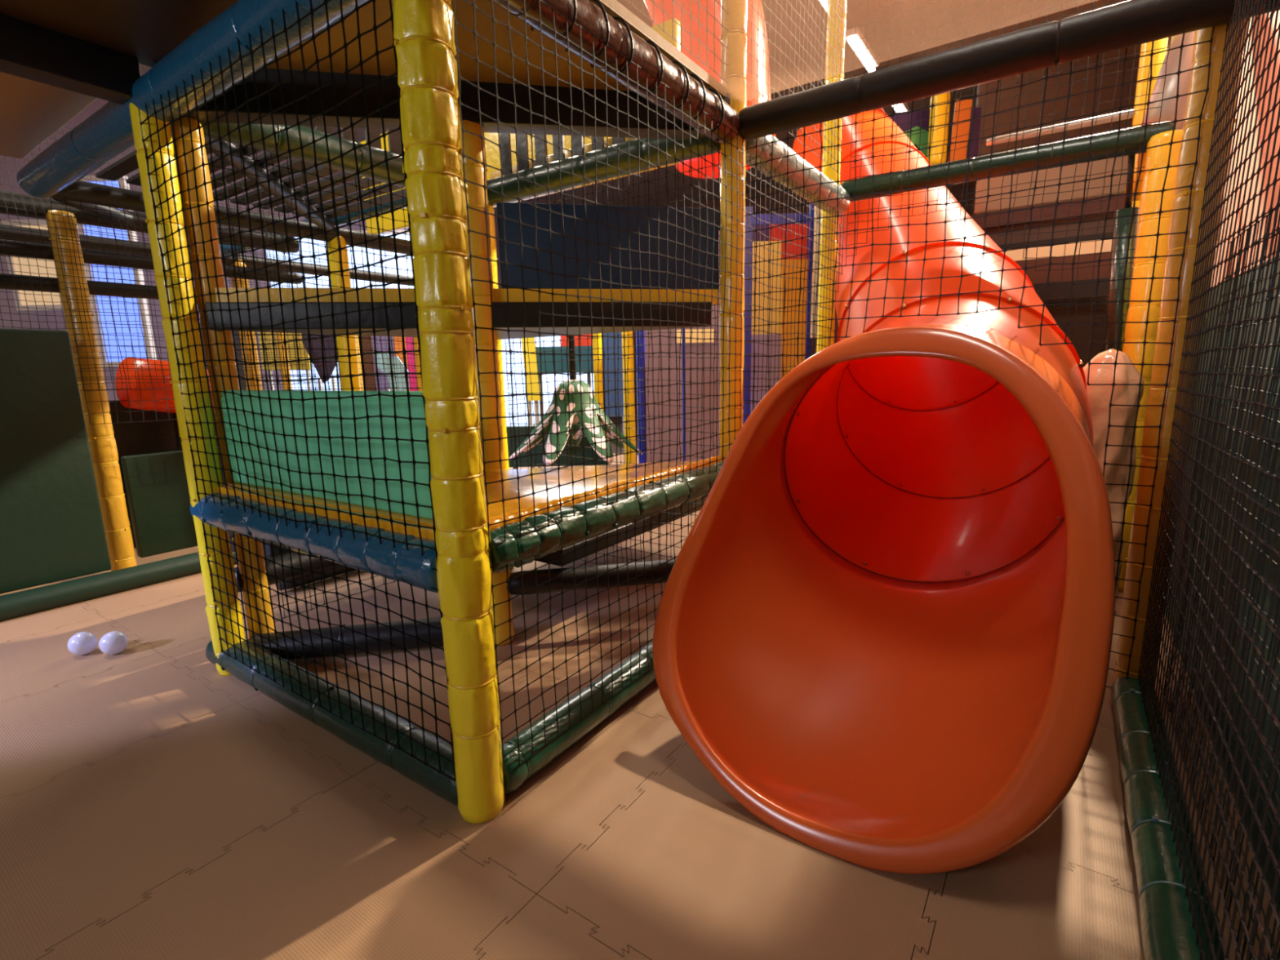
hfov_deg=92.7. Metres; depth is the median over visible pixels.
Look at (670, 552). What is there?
foam mat
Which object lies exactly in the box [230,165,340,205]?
slat
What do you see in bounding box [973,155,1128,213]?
board
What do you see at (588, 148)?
board
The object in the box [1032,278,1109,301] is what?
band
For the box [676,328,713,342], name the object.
notice board
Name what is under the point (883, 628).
slide
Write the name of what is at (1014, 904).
foam mat
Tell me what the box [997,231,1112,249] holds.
bar
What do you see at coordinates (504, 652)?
foam mat
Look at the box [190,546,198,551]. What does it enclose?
foam mat
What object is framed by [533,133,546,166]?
strap
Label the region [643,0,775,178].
slide
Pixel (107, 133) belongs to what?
rail
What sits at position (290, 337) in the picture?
board
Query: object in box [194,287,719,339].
deck
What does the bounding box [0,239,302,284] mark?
rail
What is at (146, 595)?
foam mat
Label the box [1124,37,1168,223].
post
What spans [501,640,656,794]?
rail
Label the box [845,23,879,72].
ceiling light
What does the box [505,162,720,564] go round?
net
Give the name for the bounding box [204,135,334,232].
rail
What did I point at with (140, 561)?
foam mat
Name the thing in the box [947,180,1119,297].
platform
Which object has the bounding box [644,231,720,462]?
wall
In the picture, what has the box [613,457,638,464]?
foam mat
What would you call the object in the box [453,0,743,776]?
net
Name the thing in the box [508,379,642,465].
tent
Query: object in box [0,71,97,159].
ceiling
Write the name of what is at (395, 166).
rail
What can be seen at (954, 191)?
wall
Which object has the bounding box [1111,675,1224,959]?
rail
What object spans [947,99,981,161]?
plank
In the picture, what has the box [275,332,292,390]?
slim post
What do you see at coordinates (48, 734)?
foam mat
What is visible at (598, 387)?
post
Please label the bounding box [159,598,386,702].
foam mat
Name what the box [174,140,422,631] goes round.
net
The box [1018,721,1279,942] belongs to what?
foam mat
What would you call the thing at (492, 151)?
wall
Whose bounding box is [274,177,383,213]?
slat
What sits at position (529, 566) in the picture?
foam mat
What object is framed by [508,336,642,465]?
toy
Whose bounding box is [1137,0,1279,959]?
net
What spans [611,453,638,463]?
foam mat
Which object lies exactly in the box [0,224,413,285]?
rail
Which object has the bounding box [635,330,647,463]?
pole
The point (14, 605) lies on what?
rail
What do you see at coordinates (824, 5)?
ceiling light
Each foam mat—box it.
[0,582,53,595]
[0,602,101,644]
[0,616,158,702]
[0,653,236,798]
[0,702,351,959]
[37,776,536,959]
[46,547,199,584]
[76,564,237,616]
[102,583,327,653]
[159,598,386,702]
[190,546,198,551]
[237,644,531,776]
[299,569,389,598]
[328,579,443,622]
[352,671,687,894]
[475,894,650,959]
[496,591,637,671]
[509,466,526,469]
[510,548,609,573]
[528,465,589,468]
[532,609,672,719]
[537,743,947,959]
[562,549,666,609]
[608,524,670,549]
[610,524,691,559]
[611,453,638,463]
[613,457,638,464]
[640,598,660,613]
[669,510,700,523]
[671,511,699,528]
[911,844,1279,959]
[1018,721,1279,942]
[1098,642,1216,751]
[1111,591,1180,654]
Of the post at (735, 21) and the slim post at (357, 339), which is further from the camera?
the slim post at (357, 339)
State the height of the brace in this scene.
0.246 m
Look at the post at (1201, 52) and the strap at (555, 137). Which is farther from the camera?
the strap at (555, 137)
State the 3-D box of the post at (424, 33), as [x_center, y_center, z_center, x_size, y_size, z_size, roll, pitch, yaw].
[-0.385,-0.150,1.260,0.119,1.860,0.130,-4,11,-13]
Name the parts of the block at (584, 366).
support post, support post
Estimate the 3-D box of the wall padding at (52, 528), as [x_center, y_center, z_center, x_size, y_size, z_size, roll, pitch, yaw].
[-3.439,0.119,1.622,0.080,1.120,3.050,6,12,34]
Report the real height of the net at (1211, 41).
1.751 m
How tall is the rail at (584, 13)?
0.133 m
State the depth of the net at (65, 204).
2.87 m
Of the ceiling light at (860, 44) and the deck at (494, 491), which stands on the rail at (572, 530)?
the deck at (494, 491)
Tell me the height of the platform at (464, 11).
0.030 m
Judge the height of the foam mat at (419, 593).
0.020 m
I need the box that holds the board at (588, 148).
[489,137,634,178]
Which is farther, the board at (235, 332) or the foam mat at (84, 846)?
the board at (235, 332)
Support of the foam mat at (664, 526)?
on the floor
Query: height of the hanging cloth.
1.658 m
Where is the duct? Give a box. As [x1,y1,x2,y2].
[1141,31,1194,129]
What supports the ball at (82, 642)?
on the foam mat at (30, 664)
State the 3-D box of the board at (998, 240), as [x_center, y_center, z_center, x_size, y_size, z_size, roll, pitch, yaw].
[2.570,-1.504,3.642,1.040,0.110,0.040,6,12,34]
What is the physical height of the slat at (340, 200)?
0.015 m
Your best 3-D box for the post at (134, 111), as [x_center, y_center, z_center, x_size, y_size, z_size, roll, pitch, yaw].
[-1.428,-0.226,1.955,0.098,1.800,0.099,-2,10,-5]
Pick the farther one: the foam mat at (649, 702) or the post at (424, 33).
the foam mat at (649, 702)
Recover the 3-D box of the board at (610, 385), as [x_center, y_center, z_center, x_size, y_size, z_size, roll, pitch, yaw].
[-0.246,-0.820,6.067,0.220,1.450,0.069,-1,10,0]
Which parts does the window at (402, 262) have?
frame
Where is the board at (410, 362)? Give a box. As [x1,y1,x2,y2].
[405,337,417,391]
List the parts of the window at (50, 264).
frame, frame, pane, frame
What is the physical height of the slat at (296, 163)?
0.015 m
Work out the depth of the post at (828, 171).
3.15 m
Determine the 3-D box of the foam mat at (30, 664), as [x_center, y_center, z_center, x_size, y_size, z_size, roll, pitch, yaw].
[-2.227,0.673,2.186,0.660,0.020,0.660,6,12,34]
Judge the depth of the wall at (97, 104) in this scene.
7.06 m
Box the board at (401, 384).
[373,351,409,391]
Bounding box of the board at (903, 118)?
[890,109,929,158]
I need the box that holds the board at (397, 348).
[394,336,409,391]
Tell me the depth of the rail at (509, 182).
2.43 m
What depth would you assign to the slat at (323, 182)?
2.84 m
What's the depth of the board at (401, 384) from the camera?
6.98 m
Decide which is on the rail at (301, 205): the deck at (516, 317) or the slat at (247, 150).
the slat at (247, 150)
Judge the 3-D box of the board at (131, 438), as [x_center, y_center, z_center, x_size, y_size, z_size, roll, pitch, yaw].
[-2.882,-0.070,3.884,0.050,0.900,1.000,6,12,34]
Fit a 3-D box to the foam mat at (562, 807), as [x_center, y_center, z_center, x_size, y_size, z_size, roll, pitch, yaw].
[-0.283,0.736,1.627,0.660,0.020,0.660,6,12,34]
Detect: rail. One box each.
[0,190,299,253]
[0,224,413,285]
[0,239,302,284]
[0,273,196,302]
[0,551,236,621]
[16,0,368,198]
[50,180,498,266]
[52,197,232,261]
[190,492,438,592]
[199,121,405,187]
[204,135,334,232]
[205,640,457,806]
[219,198,406,253]
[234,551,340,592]
[248,617,443,660]
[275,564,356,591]
[486,137,720,205]
[488,0,739,143]
[489,461,724,573]
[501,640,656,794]
[506,559,675,595]
[738,0,1279,140]
[745,134,850,216]
[840,120,1176,202]
[986,109,1135,146]
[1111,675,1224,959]
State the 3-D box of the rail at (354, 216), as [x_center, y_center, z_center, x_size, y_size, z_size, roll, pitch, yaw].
[-2.298,-1.568,3.898,3.640,0.080,0.080,6,12,34]
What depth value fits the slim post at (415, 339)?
5.55 m
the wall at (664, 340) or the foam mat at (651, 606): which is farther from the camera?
the wall at (664, 340)
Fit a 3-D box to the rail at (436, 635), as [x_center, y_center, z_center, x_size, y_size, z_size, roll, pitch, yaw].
[-0.969,0.571,2.218,0.799,0.104,0.102,-3,10,-11]
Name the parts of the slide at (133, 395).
support post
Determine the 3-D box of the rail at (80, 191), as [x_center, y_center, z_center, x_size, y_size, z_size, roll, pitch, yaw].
[-1.786,-1.420,3.532,0.090,0.090,2.500,6,12,34]
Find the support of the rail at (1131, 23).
attached to the post at (735, 21)
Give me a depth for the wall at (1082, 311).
3.71 m
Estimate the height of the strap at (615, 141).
0.280 m
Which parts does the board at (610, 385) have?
support post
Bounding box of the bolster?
[1083,348,1143,607]
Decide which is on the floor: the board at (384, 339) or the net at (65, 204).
the board at (384, 339)
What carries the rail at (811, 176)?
attached to the post at (735, 21)
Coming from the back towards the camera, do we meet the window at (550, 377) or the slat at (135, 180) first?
the window at (550, 377)
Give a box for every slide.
[115,357,214,450]
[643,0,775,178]
[652,107,1115,874]
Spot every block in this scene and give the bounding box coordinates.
[536,346,593,419]
[560,333,591,346]
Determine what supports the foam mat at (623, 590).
on the floor
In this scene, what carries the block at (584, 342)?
on the block at (584, 366)
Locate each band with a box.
[973,193,1140,229]
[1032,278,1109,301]
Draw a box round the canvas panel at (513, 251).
[496,202,718,288]
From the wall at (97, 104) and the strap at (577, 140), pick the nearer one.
the strap at (577, 140)
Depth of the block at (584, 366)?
6.11 m
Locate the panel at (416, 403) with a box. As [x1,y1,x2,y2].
[221,390,432,519]
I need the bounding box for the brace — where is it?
[1132,152,1146,200]
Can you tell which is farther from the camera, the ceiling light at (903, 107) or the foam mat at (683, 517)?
the ceiling light at (903, 107)
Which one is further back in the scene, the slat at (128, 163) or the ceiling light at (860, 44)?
the ceiling light at (860, 44)
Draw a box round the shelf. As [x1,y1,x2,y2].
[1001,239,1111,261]
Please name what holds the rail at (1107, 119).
attached to the post at (1143, 73)
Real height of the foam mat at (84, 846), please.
0.020 m
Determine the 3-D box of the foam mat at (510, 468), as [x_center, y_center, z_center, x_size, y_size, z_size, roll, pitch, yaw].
[-1.633,-0.099,6.367,0.660,0.020,0.660,6,12,34]
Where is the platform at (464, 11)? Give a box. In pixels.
[266,0,728,97]
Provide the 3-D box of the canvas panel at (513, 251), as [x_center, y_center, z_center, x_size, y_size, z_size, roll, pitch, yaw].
[-0.099,-0.817,2.152,0.778,0.280,0.020,-3,10,-10]
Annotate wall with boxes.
[0,75,604,409]
[360,17,680,234]
[633,154,1124,411]
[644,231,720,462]
[1042,297,1107,366]
[1166,10,1279,286]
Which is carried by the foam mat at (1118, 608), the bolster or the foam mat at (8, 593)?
the bolster
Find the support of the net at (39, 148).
attached to the rail at (116, 216)
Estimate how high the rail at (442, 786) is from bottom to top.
0.118 m
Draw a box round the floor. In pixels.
[608,411,638,455]
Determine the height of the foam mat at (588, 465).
0.020 m
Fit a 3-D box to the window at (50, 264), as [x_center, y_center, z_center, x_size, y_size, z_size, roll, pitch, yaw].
[-5.924,-2.102,6.000,0.509,0.846,0.060,-1,10,0]
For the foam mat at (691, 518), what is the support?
on the floor
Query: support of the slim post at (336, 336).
on the foam mat
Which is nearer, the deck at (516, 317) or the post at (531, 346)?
the deck at (516, 317)
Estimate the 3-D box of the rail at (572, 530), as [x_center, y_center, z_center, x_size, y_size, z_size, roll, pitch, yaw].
[-0.002,0.068,1.832,0.106,0.107,1.200,6,12,34]
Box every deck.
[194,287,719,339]
[216,455,722,540]
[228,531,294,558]
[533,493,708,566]
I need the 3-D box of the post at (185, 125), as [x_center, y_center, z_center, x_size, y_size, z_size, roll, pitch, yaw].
[-1.375,-0.232,2.041,0.088,1.781,0.108,0,10,5]
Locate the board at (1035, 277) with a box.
[1014,251,1111,284]
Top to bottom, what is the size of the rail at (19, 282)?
0.070 m
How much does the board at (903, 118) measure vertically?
0.698 m
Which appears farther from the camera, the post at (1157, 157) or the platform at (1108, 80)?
the platform at (1108, 80)
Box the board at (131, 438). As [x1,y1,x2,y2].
[108,400,218,547]
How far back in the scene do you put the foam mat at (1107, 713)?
1.79 m
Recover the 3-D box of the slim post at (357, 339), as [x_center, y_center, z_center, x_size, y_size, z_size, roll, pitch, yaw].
[-2.892,-0.878,6.262,0.118,1.600,0.118,6,12,34]
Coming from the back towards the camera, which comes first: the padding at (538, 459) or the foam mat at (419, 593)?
the padding at (538, 459)
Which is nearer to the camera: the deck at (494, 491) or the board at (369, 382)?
the deck at (494, 491)
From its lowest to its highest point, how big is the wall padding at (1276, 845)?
1.250 m
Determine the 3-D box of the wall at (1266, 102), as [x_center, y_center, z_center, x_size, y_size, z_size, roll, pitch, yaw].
[3.316,-1.953,3.439,0.100,4.520,14.700,6,12,34]
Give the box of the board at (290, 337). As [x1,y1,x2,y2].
[257,332,311,390]
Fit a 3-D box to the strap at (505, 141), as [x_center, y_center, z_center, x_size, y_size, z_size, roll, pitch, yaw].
[-0.606,-1.506,2.756,0.056,0.280,0.010,6,12,34]
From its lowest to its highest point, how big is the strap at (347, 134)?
0.280 m
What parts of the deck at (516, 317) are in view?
deck frame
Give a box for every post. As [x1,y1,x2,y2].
[45,209,137,571]
[128,102,244,675]
[170,116,274,639]
[231,259,262,390]
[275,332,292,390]
[327,234,360,391]
[336,336,342,391]
[355,335,364,391]
[391,0,504,823]
[413,337,422,391]
[460,120,514,646]
[488,204,513,568]
[592,333,604,412]
[622,331,635,463]
[719,0,747,461]
[816,0,846,352]
[927,92,951,164]
[1104,154,1139,351]
[1111,18,1248,684]
[1118,129,1183,591]
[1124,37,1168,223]
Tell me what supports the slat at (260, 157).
on the rail at (301, 205)
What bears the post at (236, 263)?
on the foam mat
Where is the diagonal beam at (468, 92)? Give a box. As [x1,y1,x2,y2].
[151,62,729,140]
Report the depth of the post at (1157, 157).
2.45 m
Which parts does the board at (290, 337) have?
support post, support post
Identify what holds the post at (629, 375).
on the foam mat
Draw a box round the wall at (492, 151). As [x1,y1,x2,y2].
[360,17,680,234]
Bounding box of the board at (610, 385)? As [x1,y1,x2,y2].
[602,332,625,464]
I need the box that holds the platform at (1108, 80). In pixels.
[975,61,1139,156]
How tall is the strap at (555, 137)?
0.280 m
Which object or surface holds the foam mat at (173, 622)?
on the floor
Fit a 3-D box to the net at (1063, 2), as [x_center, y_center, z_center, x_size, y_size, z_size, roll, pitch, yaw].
[1.554,-1.148,2.792,1.209,2.207,0.018,6,13,34]
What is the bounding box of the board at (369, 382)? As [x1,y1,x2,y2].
[358,335,376,391]
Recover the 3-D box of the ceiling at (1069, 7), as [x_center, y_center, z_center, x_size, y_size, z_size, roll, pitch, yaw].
[-0.774,-4.645,5.777,9.920,0.100,14.700,6,12,34]
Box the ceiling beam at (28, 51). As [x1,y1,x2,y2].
[0,13,140,104]
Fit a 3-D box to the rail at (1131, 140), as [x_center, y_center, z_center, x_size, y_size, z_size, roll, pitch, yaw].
[1.572,-1.421,2.776,1.300,0.110,0.108,6,12,34]
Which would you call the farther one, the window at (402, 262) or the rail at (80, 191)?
the window at (402, 262)
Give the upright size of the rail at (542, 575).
0.090 m
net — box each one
[0,126,309,391]
[49,173,341,424]
[137,0,456,781]
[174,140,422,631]
[235,331,527,426]
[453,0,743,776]
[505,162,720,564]
[625,0,728,83]
[742,26,1214,688]
[742,142,844,418]
[746,0,847,174]
[845,0,1171,367]
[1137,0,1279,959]
[1163,208,1279,959]
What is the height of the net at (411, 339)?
1.211 m
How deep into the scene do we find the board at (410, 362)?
6.89 m
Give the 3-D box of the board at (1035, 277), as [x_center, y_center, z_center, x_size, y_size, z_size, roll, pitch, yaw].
[2.575,-1.272,3.683,1.040,0.149,0.040,6,12,34]
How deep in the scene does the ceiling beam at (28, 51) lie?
1.62 m
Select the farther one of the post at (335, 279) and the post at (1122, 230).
the post at (335, 279)
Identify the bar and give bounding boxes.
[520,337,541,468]
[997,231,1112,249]
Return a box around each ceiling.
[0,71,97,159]
[138,0,1141,207]
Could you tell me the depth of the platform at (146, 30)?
1.55 m
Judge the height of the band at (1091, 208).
0.090 m
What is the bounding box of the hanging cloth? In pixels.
[301,333,337,391]
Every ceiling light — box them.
[818,0,827,12]
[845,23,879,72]
[891,102,910,112]
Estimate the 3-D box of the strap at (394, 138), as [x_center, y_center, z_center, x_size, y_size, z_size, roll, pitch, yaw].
[-0.999,-1.448,2.480,0.010,0.280,0.060,6,12,34]
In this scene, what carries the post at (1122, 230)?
hanging from the rail at (1131, 140)
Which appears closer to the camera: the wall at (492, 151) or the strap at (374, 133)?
the strap at (374, 133)
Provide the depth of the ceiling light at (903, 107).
7.80 m
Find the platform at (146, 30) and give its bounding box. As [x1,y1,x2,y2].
[0,0,238,67]
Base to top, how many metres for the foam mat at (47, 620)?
0.020 m
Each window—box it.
[0,219,63,311]
[77,175,156,367]
[266,229,413,391]
[501,335,594,426]
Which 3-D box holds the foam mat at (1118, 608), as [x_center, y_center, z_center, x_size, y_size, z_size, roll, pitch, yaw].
[1.859,0.541,2.463,0.660,0.020,0.660,6,12,34]
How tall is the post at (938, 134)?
0.745 m
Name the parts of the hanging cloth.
support post, support post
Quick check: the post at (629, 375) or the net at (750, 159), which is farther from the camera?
the post at (629, 375)
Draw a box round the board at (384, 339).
[371,335,395,391]
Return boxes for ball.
[66,631,97,654]
[98,631,128,654]
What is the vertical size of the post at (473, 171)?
1.800 m
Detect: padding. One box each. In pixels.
[0,328,111,594]
[120,446,225,557]
[506,425,608,469]
[1164,253,1279,912]
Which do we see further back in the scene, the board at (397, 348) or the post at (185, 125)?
the board at (397, 348)
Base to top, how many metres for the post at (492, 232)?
1.800 m
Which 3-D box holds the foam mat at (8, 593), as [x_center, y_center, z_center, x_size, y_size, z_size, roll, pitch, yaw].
[-3.282,0.564,2.903,0.660,0.020,0.660,6,12,34]
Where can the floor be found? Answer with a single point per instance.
(612, 420)
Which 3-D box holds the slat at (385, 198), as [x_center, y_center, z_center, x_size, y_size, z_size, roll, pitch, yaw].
[-1.322,-1.421,3.107,1.160,0.015,0.064,6,12,34]
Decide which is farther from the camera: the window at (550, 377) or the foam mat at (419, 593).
the window at (550, 377)
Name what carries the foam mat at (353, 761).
on the floor
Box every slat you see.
[95,132,173,181]
[125,148,210,186]
[177,144,262,185]
[210,151,288,190]
[212,158,314,200]
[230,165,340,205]
[253,171,363,209]
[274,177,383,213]
[294,182,404,215]
[323,188,406,219]
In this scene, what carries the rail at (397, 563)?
attached to the post at (424, 33)
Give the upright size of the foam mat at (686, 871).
0.020 m
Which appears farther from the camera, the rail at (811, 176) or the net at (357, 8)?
the rail at (811, 176)
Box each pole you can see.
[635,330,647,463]
[681,328,685,461]
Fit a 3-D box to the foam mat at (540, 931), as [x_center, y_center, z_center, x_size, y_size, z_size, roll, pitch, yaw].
[-0.118,0.892,0.751,0.660,0.020,0.660,6,12,34]
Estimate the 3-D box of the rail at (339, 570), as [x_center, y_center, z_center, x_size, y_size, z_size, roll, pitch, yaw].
[-1.126,0.318,3.626,0.100,0.100,1.950,6,12,34]
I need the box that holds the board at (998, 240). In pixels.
[982,213,1115,244]
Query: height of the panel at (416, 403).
0.303 m
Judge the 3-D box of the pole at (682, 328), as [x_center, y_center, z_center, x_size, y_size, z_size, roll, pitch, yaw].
[0.359,-0.712,4.990,0.026,1.600,0.026,6,12,34]
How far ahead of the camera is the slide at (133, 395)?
3.41 m
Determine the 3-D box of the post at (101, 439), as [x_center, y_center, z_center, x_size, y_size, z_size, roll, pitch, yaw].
[-2.720,-0.388,3.046,0.113,1.780,0.111,-6,11,-23]
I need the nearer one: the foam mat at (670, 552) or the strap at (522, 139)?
the strap at (522, 139)
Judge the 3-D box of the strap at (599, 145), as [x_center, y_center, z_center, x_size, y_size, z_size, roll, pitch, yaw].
[-0.173,-1.461,2.462,0.056,0.280,0.010,6,12,34]
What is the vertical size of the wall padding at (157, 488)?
0.550 m
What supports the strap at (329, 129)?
attached to the rail at (395, 166)
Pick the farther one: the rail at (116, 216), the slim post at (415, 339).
the slim post at (415, 339)
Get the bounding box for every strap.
[315,126,333,133]
[340,127,358,142]
[364,128,381,149]
[386,128,401,155]
[499,133,512,175]
[516,133,528,171]
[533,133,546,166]
[552,134,564,161]
[572,135,583,156]
[591,136,604,151]
[612,137,625,145]
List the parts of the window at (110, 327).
frame, frame, frame, frame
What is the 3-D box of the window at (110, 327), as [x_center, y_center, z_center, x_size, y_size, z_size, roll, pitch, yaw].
[-5.330,-2.091,6.200,0.530,1.846,0.060,-1,10,0]
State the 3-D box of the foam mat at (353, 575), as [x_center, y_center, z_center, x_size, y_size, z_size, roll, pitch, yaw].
[-1.502,0.471,3.221,0.660,0.020,0.660,6,12,34]
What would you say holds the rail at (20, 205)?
attached to the post at (101, 439)
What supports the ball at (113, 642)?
on the foam mat at (30, 664)
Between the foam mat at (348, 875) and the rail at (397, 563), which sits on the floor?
the foam mat at (348, 875)
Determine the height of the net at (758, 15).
1.408 m
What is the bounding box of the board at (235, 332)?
[199,322,264,390]
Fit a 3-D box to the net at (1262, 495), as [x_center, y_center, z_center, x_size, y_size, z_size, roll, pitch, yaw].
[0.911,0.195,0.784,0.017,1.305,2.408,6,12,34]
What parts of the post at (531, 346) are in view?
support post, support post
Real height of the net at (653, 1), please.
1.210 m

